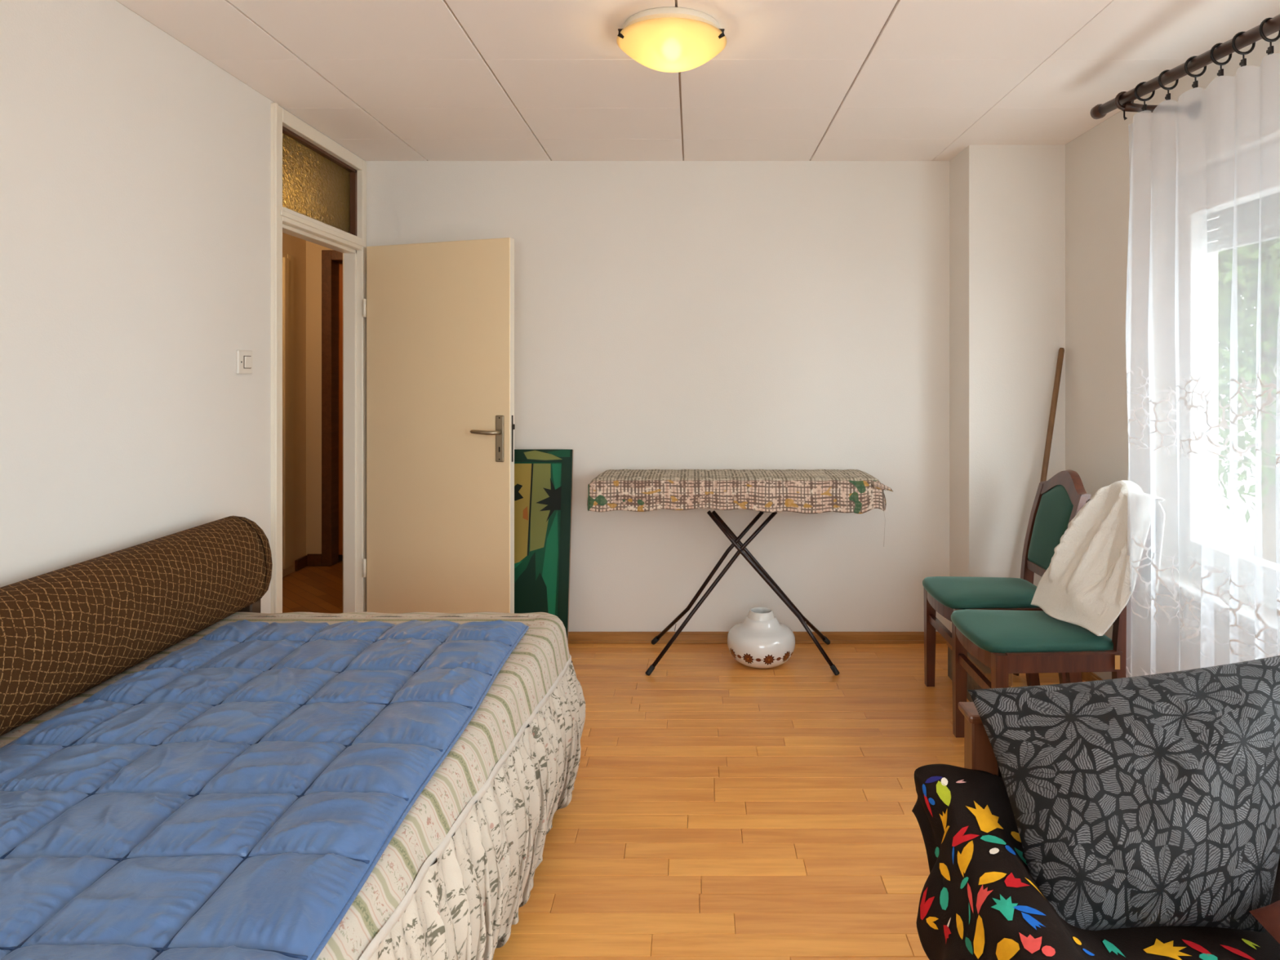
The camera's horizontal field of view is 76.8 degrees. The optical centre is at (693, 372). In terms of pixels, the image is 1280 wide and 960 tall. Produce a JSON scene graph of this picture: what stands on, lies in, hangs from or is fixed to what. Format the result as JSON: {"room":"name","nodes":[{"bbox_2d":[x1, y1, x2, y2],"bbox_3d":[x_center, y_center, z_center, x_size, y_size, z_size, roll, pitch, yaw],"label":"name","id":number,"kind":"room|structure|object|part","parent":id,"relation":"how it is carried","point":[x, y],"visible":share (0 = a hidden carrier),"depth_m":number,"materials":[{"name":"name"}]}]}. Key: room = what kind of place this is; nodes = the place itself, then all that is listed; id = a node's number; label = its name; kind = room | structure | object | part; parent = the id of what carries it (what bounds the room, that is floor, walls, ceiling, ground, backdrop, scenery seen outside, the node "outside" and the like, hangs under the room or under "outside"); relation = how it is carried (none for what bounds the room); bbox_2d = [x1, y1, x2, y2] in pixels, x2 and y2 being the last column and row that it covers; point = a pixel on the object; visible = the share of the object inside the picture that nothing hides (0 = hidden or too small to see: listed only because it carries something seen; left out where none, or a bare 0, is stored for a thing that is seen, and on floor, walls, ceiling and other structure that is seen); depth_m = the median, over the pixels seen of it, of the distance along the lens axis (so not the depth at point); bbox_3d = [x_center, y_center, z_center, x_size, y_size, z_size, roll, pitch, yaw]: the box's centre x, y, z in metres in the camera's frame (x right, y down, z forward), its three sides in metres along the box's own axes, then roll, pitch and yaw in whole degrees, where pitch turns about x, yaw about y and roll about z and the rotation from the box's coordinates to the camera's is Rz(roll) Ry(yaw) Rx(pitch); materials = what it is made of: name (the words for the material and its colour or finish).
{"room":"bedroom","nodes":[
{"label":"bedroom","id":0,"kind":"room"},
{"bbox_2d":[0,0,364,613],"bbox_3d":[-1.708,0.150,1.300,0.075,2.450,5.800,0,0,0],"label":"wall","id":1,"kind":"structure","parent":0,"point":[135,168],"depth_m":2.37,"materials":[{"name":"white paint"}]},
{"bbox_2d":[235,350,252,373],"bbox_3d":[-1.661,-0.037,2.988,0.017,0.088,0.096,0,0,0],"label":"light switch","id":2,"kind":"object","parent":1,"relation":"attached to","point":[243,357],"visible":1,"depth_m":2.97,"materials":[{"name":"beige plastic"}]},
{"bbox_2d":[271,102,515,613],"bbox_3d":[-1.298,0.155,3.635,0.918,2.440,0.901,0,0,0],"label":"door","id":3,"kind":"structure","parent":1,"relation":"in","point":[428,426],"depth_m":3.89,"materials":[{"name":"beige paint"}]},
{"bbox_3d":[-1.713,-0.840,3.643,0.004,0.340,0.785,0,0,0],"label":"transom pane","id":4,"kind":"part","parent":3,"relation":"part of","materials":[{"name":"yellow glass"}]},
{"bbox_3d":[-1.702,0.155,3.635,0.109,2.440,0.901,0,0,0],"label":"frame","id":5,"kind":"part","parent":3,"relation":"part of","materials":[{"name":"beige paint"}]},
{"bbox_3d":[-0.972,0.282,3.757,0.150,0.024,0.056,0,0,0],"label":"handle","id":6,"kind":"part","parent":3,"relation":"part of","materials":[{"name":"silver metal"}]},
{"bbox_3d":[-0.908,0.312,3.782,0.044,0.219,0.007,0,0,19],"label":"handle plate","id":7,"kind":"part","parent":3,"relation":"part of","materials":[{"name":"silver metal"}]},
{"bbox_3d":[-0.850,0.312,3.786,0.001,0.219,0.012,0,0,19],"label":"lock plate","id":8,"kind":"part","parent":3,"relation":"part of","materials":[{"name":"silver metal"}]},
{"bbox_2d":[282,232,342,577],"bbox_3d":[-2.800,0.150,4.260,0.100,2.450,6.120,0,0,0],"label":"wall","id":9,"kind":"structure","parent":0,"point":[295,246],"depth_m":5.62,"materials":[{"name":"paint"}]},
{"bbox_2d":[282,253,293,569],"bbox_3d":[-2.734,0.260,5.050,0.032,2.110,0.900,0,0,0],"label":"trim","id":10,"kind":"structure","parent":9,"relation":"attached to","point":[287,260],"depth_m":5.40,"materials":[{"name":"beige paint"}]},
{"bbox_2d":[294,555,306,571],"bbox_3d":[-2.743,1.337,3.460,0.014,0.075,4.520,0,0,0],"label":"baseboard","id":11,"kind":"structure","parent":9,"relation":"attached to","point":[301,562],"depth_m":5.62,"materials":[{"name":"brown wood"}]},
{"bbox_2d":[282,555,342,613],"bbox_3d":[-2.297,1.406,4.260,1.105,0.058,6.120,0,0,0],"label":"floor","id":12,"kind":"structure","parent":0,"point":[310,588],"depth_m":5.09,"materials":[{"name":"brown wood"}]},
{"bbox_2d":[306,240,332,555],"bbox_3d":[-2.248,0.150,5.770,1.005,2.450,0.100,0,0,0],"label":"wall","id":13,"kind":"structure","parent":0,"point":[313,251],"depth_m":5.72,"materials":[{"name":"paint"}]},
{"bbox_2d":[306,553,321,565],"bbox_3d":[-2.686,1.333,5.713,0.101,0.085,0.014,0,0,0],"label":"baseboard","id":14,"kind":"structure","parent":13,"relation":"attached to","point":[313,559],"depth_m":5.71,"materials":[{"name":"brown wood"}]},
{"bbox_2d":[321,249,342,565],"bbox_3d":[-2.248,0.255,6.144,0.775,2.240,0.872,0,0,0],"label":"door","id":15,"kind":"structure","parent":13,"relation":"in","point":[331,270],"depth_m":5.72,"materials":[{"name":"orange wood"}]},
{"bbox_2d":[364,160,949,631],"bbox_3d":[0.138,0.150,4.150,3.765,2.450,0.100,0,0,0],"label":"wall","id":16,"kind":"structure","parent":0,"point":[677,315],"depth_m":4.10,"materials":[{"name":"white paint"}]},
{"bbox_2d":[568,631,946,643],"bbox_3d":[-0.182,1.347,4.088,2.975,0.055,0.024,0,0,0],"label":"baseboard","id":17,"kind":"structure","parent":16,"relation":"attached to","point":[573,637],"depth_m":4.08,"materials":[{"name":"brown wood"}]},
{"bbox_2d":[115,0,1279,160],"bbox_3d":[0.138,-1.125,1.170,3.765,0.100,6.060,0,0,0],"label":"ceiling","id":18,"kind":"structure","parent":0,"point":[383,80],"depth_m":2.89,"materials":[{"name":"beige paint"}]},
{"bbox_3d":[-1.513,-1.081,2.520,0.314,0.012,0.499,0,0,0],"label":"panel","id":19,"kind":"part","parent":18,"relation":"part of","materials":[{"name":"white paint"}]},
{"bbox_3d":[-1.513,-1.081,3.025,0.314,0.012,0.509,0,0,0],"label":"panel","id":20,"kind":"part","parent":18,"relation":"part of","materials":[{"name":"white paint"}]},
{"bbox_3d":[-1.513,-1.081,3.500,0.314,0.012,0.439,0,0,0],"label":"panel","id":21,"kind":"part","parent":18,"relation":"part of","materials":[{"name":"white paint"}]},
{"bbox_3d":[-1.037,-1.081,2.520,0.622,0.012,0.499,0,0,0],"label":"panel","id":22,"kind":"part","parent":18,"relation":"part of","materials":[{"name":"white paint"}]},
{"bbox_3d":[-1.513,-1.081,3.910,0.314,0.012,0.379,0,0,0],"label":"panel","id":23,"kind":"part","parent":18,"relation":"part of","materials":[{"name":"white paint"}]},
{"bbox_3d":[-1.037,-1.081,3.025,0.622,0.012,0.509,0,0,0],"label":"panel","id":24,"kind":"part","parent":18,"relation":"part of","materials":[{"name":"white paint"}]},
{"bbox_3d":[-1.037,-1.081,3.500,0.622,0.012,0.439,0,0,0],"label":"panel","id":25,"kind":"part","parent":18,"relation":"part of","materials":[{"name":"white paint"}]},
{"bbox_3d":[-1.037,-1.081,3.910,0.622,0.012,0.379,0,0,0],"label":"panel","id":26,"kind":"part","parent":18,"relation":"part of","materials":[{"name":"white paint"}]},
{"bbox_3d":[-0.386,-1.081,2.520,0.664,0.012,0.499,0,0,0],"label":"panel","id":27,"kind":"part","parent":18,"relation":"part of","materials":[{"name":"white paint"}]},
{"bbox_3d":[-0.386,-1.081,3.025,0.664,0.012,0.509,0,0,0],"label":"panel","id":28,"kind":"part","parent":18,"relation":"part of","materials":[{"name":"white paint"}]},
{"bbox_3d":[-0.386,-1.081,3.500,0.664,0.012,0.439,0,0,0],"label":"panel","id":29,"kind":"part","parent":18,"relation":"part of","materials":[{"name":"white paint"}]},
{"bbox_3d":[-0.386,-1.081,3.910,0.664,0.012,0.379,0,0,0],"label":"panel","id":30,"kind":"part","parent":18,"relation":"part of","materials":[{"name":"white paint"}]},
{"bbox_2d":[616,7,726,72],"bbox_3d":[-0.067,-1.012,2.524,0.344,0.123,0.352,0,0,0],"label":"ceiling lamp","id":31,"kind":"object","parent":18,"relation":"attached to","point":[663,39],"visible":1,"depth_m":2.42,"materials":[{"name":"beige glass"}]},
{"bbox_3d":[-0.067,-1.062,2.520,0.308,0.025,0.308,0,0,0],"label":"lamp plate","id":32,"kind":"part","parent":31,"relation":"part of","materials":[{"name":"beige"}]},
{"bbox_3d":[0.273,-1.081,3.910,0.637,0.012,0.379,0,0,0],"label":"panel","id":33,"kind":"part","parent":18,"relation":"part of","materials":[{"name":"white paint"}]},
{"bbox_3d":[0.273,-1.081,3.500,0.637,0.012,0.439,0,0,0],"label":"panel","id":34,"kind":"part","parent":18,"relation":"part of","materials":[{"name":"white paint"}]},
{"bbox_3d":[0.273,-1.081,3.025,0.637,0.012,0.509,0,0,0],"label":"panel","id":35,"kind":"part","parent":18,"relation":"part of","materials":[{"name":"white paint"}]},
{"bbox_3d":[0.273,-1.081,2.520,0.637,0.012,0.499,0,0,0],"label":"panel","id":36,"kind":"part","parent":18,"relation":"part of","materials":[{"name":"white paint"}]},
{"bbox_3d":[0.906,-1.081,3.910,0.615,0.012,0.379,0,0,0],"label":"panel","id":37,"kind":"part","parent":18,"relation":"part of","materials":[{"name":"white paint"}]},
{"bbox_3d":[0.906,-1.081,3.500,0.615,0.012,0.439,0,0,0],"label":"panel","id":38,"kind":"part","parent":18,"relation":"part of","materials":[{"name":"white paint"}]},
{"bbox_3d":[0.906,-1.081,3.025,0.615,0.012,0.509,0,0,0],"label":"panel","id":39,"kind":"part","parent":18,"relation":"part of","materials":[{"name":"white paint"}]},
{"bbox_3d":[0.906,-1.081,2.520,0.615,0.012,0.499,0,0,0],"label":"panel","id":40,"kind":"part","parent":18,"relation":"part of","materials":[{"name":"white paint"}]},
{"bbox_3d":[1.488,-1.081,3.910,0.544,0.012,0.379,0,0,0],"label":"panel","id":41,"kind":"part","parent":18,"relation":"part of","materials":[{"name":"white paint"}]},
{"bbox_3d":[1.488,-1.081,3.500,0.544,0.012,0.439,0,0,0],"label":"panel","id":42,"kind":"part","parent":18,"relation":"part of","materials":[{"name":"white paint"}]},
{"bbox_3d":[1.488,-1.081,3.025,0.544,0.012,0.509,0,0,0],"label":"panel","id":43,"kind":"part","parent":18,"relation":"part of","materials":[{"name":"white paint"}]},
{"bbox_3d":[1.488,-1.081,2.520,0.544,0.012,0.499,0,0,0],"label":"panel","id":44,"kind":"part","parent":18,"relation":"part of","materials":[{"name":"white paint"}]},
{"bbox_2d":[493,643,1085,959],"bbox_3d":[0.045,1.405,1.250,3.430,0.060,5.700,0,0,0],"label":"floor","id":45,"kind":"structure","parent":0,"point":[721,807],"depth_m":2.53,"materials":[{"name":"brown wood"}]},
{"bbox_2d":[236,599,437,864],"bbox_3d":[-1.089,1.025,1.590,1.118,0.700,2.420,0,0,0],"label":"bed","id":46,"kind":"object","parent":45,"relation":"on","point":[255,606],"visible":0.02,"depth_m":2.75,"materials":[{"name":"brown wood"}]},
{"bbox_2d":[0,612,585,959],"bbox_3d":[-0.989,1.084,1.518,1.283,0.588,2.502,0,0,0],"label":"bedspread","id":47,"kind":"object","parent":46,"relation":"on","point":[486,814],"visible":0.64,"depth_m":1.75,"materials":[{"name":"fabric"}]},
{"bbox_2d":[0,515,272,736],"bbox_3d":[-1.557,0.638,1.607,0.214,0.294,2.415,0,0,0],"label":"bolster","id":48,"kind":"object","parent":47,"relation":"on","point":[65,632],"visible":1,"depth_m":2.06,"materials":[{"name":"brown fabric"}]},
{"bbox_2d":[0,619,528,959],"bbox_3d":[-0.972,0.762,1.669,0.946,0.051,1.635,0,0,0],"label":"quilt","id":49,"kind":"object","parent":47,"relation":"on","point":[233,795],"visible":1,"depth_m":1.48,"materials":[{"name":"blue fabric"}]},
{"bbox_2d":[514,448,573,643],"bbox_3d":[-0.775,0.882,3.964,0.339,0.990,0.219,0,0,0],"label":"painted panel","id":50,"kind":"object","parent":45,"relation":"on","point":[543,477],"visible":0.72,"depth_m":3.97,"materials":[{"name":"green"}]},
{"bbox_2d":[514,462,562,616],"bbox_3d":[-0.783,0.887,3.957,0.256,0.873,0.166,0,0,0],"label":"picture","id":51,"kind":"object","parent":50,"relation":"attached to","point":[538,486],"depth_m":3.97,"materials":[{"name":"green"}]},
{"bbox_2d":[586,469,893,675],"bbox_3d":[0.209,0.931,3.853,1.406,0.899,0.415,0,0,0],"label":"ironing board","id":52,"kind":"object","parent":45,"relation":"on","point":[773,491],"visible":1,"depth_m":3.68,"materials":[{"name":"beige"}]},
{"bbox_3d":[0.055,1.017,3.926,0.571,0.696,0.109,0,0,14],"label":"leg","id":53,"kind":"part","parent":52,"relation":"part of","materials":[{"name":"black metal"}]},
{"bbox_3d":[0.090,1.016,3.728,0.614,0.728,0.163,0,0,0],"label":"leg","id":54,"kind":"part","parent":52,"relation":"part of","materials":[{"name":"black metal"}]},
{"bbox_3d":[0.397,1.019,3.932,0.610,0.692,0.115,0,0,-12],"label":"leg","id":55,"kind":"part","parent":52,"relation":"part of","materials":[{"name":"black metal"}]},
{"bbox_3d":[0.364,1.014,3.716,0.601,0.732,0.138,0,0,0],"label":"leg","id":56,"kind":"part","parent":52,"relation":"part of","materials":[{"name":"black metal"}]},
{"bbox_2d":[727,606,795,668],"bbox_3d":[0.322,1.251,3.820,0.323,0.246,0.323,0,0,0],"label":"vase","id":57,"kind":"object","parent":45,"relation":"on","point":[760,641],"visible":1,"depth_m":3.72,"materials":[{"name":"white ceramic"}]},
{"bbox_2d":[958,702,1002,777],"bbox_3d":[0.913,1.046,1.369,0.767,0.658,0.777,0,0,0],"label":"armchair","id":58,"kind":"object","parent":45,"relation":"on","point":[979,754],"visible":0.12,"depth_m":1.69,"materials":[{"name":"brown wood"}]},
{"bbox_3d":[0.614,0.905,1.718,0.056,0.340,0.055,0,0,0],"label":"post","id":59,"kind":"part","parent":58,"relation":"part of","materials":[{"name":"brown wood"}]},
{"bbox_3d":[0.939,0.863,1.720,0.587,0.225,0.040,0,0,0],"label":"backrest","id":60,"kind":"part","parent":58,"relation":"part of","materials":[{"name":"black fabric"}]},
{"bbox_2d":[911,764,1279,959],"bbox_3d":[0.808,0.933,1.378,0.816,0.224,0.622,0,0,0],"label":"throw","id":61,"kind":"object","parent":58,"relation":"on","point":[980,899],"visible":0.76,"depth_m":1.40,"materials":[{"name":"black fabric"}]},
{"bbox_2d":[1248,899,1279,943],"bbox_3d":[1.085,0.897,1.235,0.300,0.165,0.240,0,0,0],"label":"leather cushion","id":62,"kind":"object","parent":61,"relation":"on","point":[1268,916],"visible":1,"depth_m":1.32,"materials":[{"name":"leather"}]},
{"bbox_2d":[967,655,1279,933],"bbox_3d":[0.934,0.777,1.508,0.738,0.422,0.307,0,0,0],"label":"cushion","id":63,"kind":"object","parent":58,"relation":"on","point":[1152,800],"visible":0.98,"depth_m":1.43,"materials":[{"name":"grey fabric"}]},
{"bbox_2d":[922,469,1090,702],"bbox_3d":[1.280,0.892,3.335,0.596,0.974,0.446,0,0,0],"label":"dining chair","id":64,"kind":"object","parent":45,"relation":"on","point":[1058,500],"visible":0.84,"depth_m":3.33,"materials":[{"name":"green fabric"}]},
{"bbox_3d":[1.039,1.149,3.537,0.042,0.452,0.042,0,0,0],"label":"leg","id":65,"kind":"part","parent":64,"relation":"part of","materials":[{"name":"brown wood"}]},
{"bbox_3d":[1.039,1.149,3.133,0.042,0.452,0.042,0,0,0],"label":"leg","id":66,"kind":"part","parent":64,"relation":"part of","materials":[{"name":"brown wood"}]},
{"bbox_3d":[1.214,0.901,3.335,0.465,0.044,0.405,0,0,0],"label":"seat","id":67,"kind":"part","parent":64,"relation":"part of","materials":[{"name":"green fabric"}]},
{"bbox_3d":[1.492,0.931,3.513,0.128,0.896,0.046,0,0,0],"label":"leg","id":68,"kind":"part","parent":64,"relation":"part of","materials":[{"name":"brown wood"}]},
{"bbox_3d":[1.457,0.830,3.335,0.028,0.036,0.312,0,0,0],"label":"rail","id":69,"kind":"part","parent":64,"relation":"part of","materials":[{"name":"brown wood"}]},
{"bbox_3d":[1.498,0.639,3.335,0.113,0.352,0.308,0,0,0],"label":"panel","id":70,"kind":"part","parent":64,"relation":"part of","materials":[{"name":"green fabric"}]},
{"bbox_3d":[1.540,0.469,3.335,0.075,0.128,0.372,0,0,0],"label":"crest rail","id":71,"kind":"part","parent":64,"relation":"part of","materials":[{"name":"brown wood"}]},
{"bbox_3d":[1.492,0.931,3.157,0.128,0.896,0.046,0,0,0],"label":"leg","id":72,"kind":"part","parent":64,"relation":"part of","materials":[{"name":"brown wood"}]},
{"bbox_2d":[951,498,1126,737],"bbox_3d":[1.247,0.892,2.845,0.596,0.974,0.446,0,0,0],"label":"dining chair","id":73,"kind":"object","parent":45,"relation":"on","point":[1006,642],"visible":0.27,"depth_m":2.69,"materials":[{"name":"brown wood"}]},
{"bbox_3d":[1.006,1.149,3.047,0.042,0.452,0.042,0,0,0],"label":"leg","id":74,"kind":"part","parent":73,"relation":"part of","materials":[{"name":"brown wood"}]},
{"bbox_3d":[1.006,1.149,2.643,0.042,0.452,0.042,0,0,0],"label":"leg","id":75,"kind":"part","parent":73,"relation":"part of","materials":[{"name":"brown wood"}]},
{"bbox_3d":[1.181,0.901,2.845,0.465,0.044,0.405,0,0,0],"label":"seat","id":76,"kind":"part","parent":73,"relation":"part of","materials":[{"name":"green fabric"}]},
{"bbox_3d":[1.460,0.931,3.023,0.128,0.896,0.046,0,0,0],"label":"leg","id":77,"kind":"part","parent":73,"relation":"part of","materials":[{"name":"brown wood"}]},
{"bbox_2d":[1031,480,1131,635],"bbox_3d":[1.400,0.623,2.837,0.309,0.480,0.408,0,0,0],"label":"cloth","id":78,"kind":"object","parent":73,"relation":"on","point":[1086,582],"visible":0.77,"depth_m":2.79,"materials":[{"name":"white fabric"}]},
{"bbox_3d":[1.460,0.931,2.667,0.128,0.896,0.046,0,0,0],"label":"leg","id":79,"kind":"part","parent":73,"relation":"part of","materials":[{"name":"brown wood"}]},
{"bbox_2d":[1013,347,1064,675],"bbox_3d":[1.589,0.625,3.700,0.336,1.480,0.025,0,0,-29],"label":"wooden stick","id":80,"kind":"object","parent":45,"relation":"on","point":[1061,351],"visible":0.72,"depth_m":3.73,"materials":[{"name":"brown wood"}]},
{"bbox_2d":[949,144,1065,632],"bbox_3d":[1.532,0.150,3.955,0.455,2.450,0.290,0,0,0],"label":"wall","id":81,"kind":"structure","parent":0,"point":[1007,202],"depth_m":3.81,"materials":[{"name":"white paint"}]},
{"bbox_2d":[1065,13,1279,679],"bbox_3d":[1.890,0.150,1.250,0.260,2.450,5.700,0,0,0],"label":"wall","id":82,"kind":"structure","parent":0,"point":[1097,181],"depth_m":3.50,"materials":[{"name":"white paint"}]},
{"bbox_2d":[1081,671,1102,681],"bbox_3d":[1.751,1.347,1.096,0.018,0.055,5.392,0,0,0],"label":"baseboard","id":83,"kind":"structure","parent":82,"relation":"attached to","point":[1086,676],"depth_m":3.54,"materials":[{"name":"brown wood"}]},
{"bbox_2d":[1090,14,1279,119],"bbox_3d":[1.613,-0.900,1.858,0.295,0.166,2.250,0,0,0],"label":"curtain rod","id":84,"kind":"object","parent":82,"relation":"attached to","point":[1123,100],"visible":0.83,"depth_m":2.49,"materials":[{"name":"brown wood"}]},
{"bbox_2d":[1114,91,1133,110],"bbox_3d":[1.498,-0.943,2.800,0.066,0.066,0.014,0,0,0],"label":"curtain ring","id":85,"kind":"object","parent":84,"relation":"on","point":[1120,103],"depth_m":2.79,"materials":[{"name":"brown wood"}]},
{"bbox_2d":[1133,81,1155,111],"bbox_3d":[1.503,-0.918,2.684,0.065,0.096,0.019,0,0,0],"label":"curtain ring","id":86,"kind":"object","parent":84,"relation":"hanging from","point":[1144,108],"visible":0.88,"depth_m":2.68,"materials":[{"name":"black metal"}]},
{"bbox_2d":[1158,69,1178,100],"bbox_3d":[1.508,-0.912,2.559,0.065,0.096,0.018,0,0,0],"label":"curtain ring","id":87,"kind":"object","parent":84,"relation":"hanging from","point":[1167,96],"visible":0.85,"depth_m":2.55,"materials":[{"name":"black metal"}]},
{"bbox_2d":[1184,55,1206,88],"bbox_3d":[1.514,-0.904,2.429,0.065,0.096,0.018,0,0,0],"label":"curtain ring","id":88,"kind":"object","parent":84,"relation":"hanging from","point":[1195,84],"visible":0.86,"depth_m":2.42,"materials":[{"name":"black metal"}]},
{"bbox_2d":[1125,53,1279,677],"bbox_3d":[1.462,0.241,1.895,0.153,2.217,1.756,0,0,-2],"label":"curtain","id":89,"kind":"object","parent":84,"relation":"hanging from","point":[1202,308],"visible":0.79,"depth_m":2.31,"materials":[{"name":"white fabric"}]},
{"bbox_2d":[1209,43,1231,76],"bbox_3d":[1.518,-0.898,2.319,0.065,0.096,0.018,0,0,0],"label":"curtain ring","id":90,"kind":"object","parent":84,"relation":"hanging from","point":[1220,73],"visible":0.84,"depth_m":2.31,"materials":[{"name":"black metal"}]},
{"bbox_2d":[1231,31,1255,66],"bbox_3d":[1.522,-0.894,2.229,0.065,0.096,0.018,0,0,0],"label":"curtain ring","id":91,"kind":"object","parent":84,"relation":"hanging from","point":[1243,62],"visible":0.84,"depth_m":2.22,"materials":[{"name":"black metal"}]},
{"bbox_2d":[1258,17,1279,54],"bbox_3d":[1.526,-0.888,2.130,0.065,0.096,0.018,0,0,0],"label":"curtain ring","id":92,"kind":"object","parent":84,"relation":"hanging from","point":[1270,50],"visible":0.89,"depth_m":2.12,"materials":[{"name":"black metal"}]}
]}

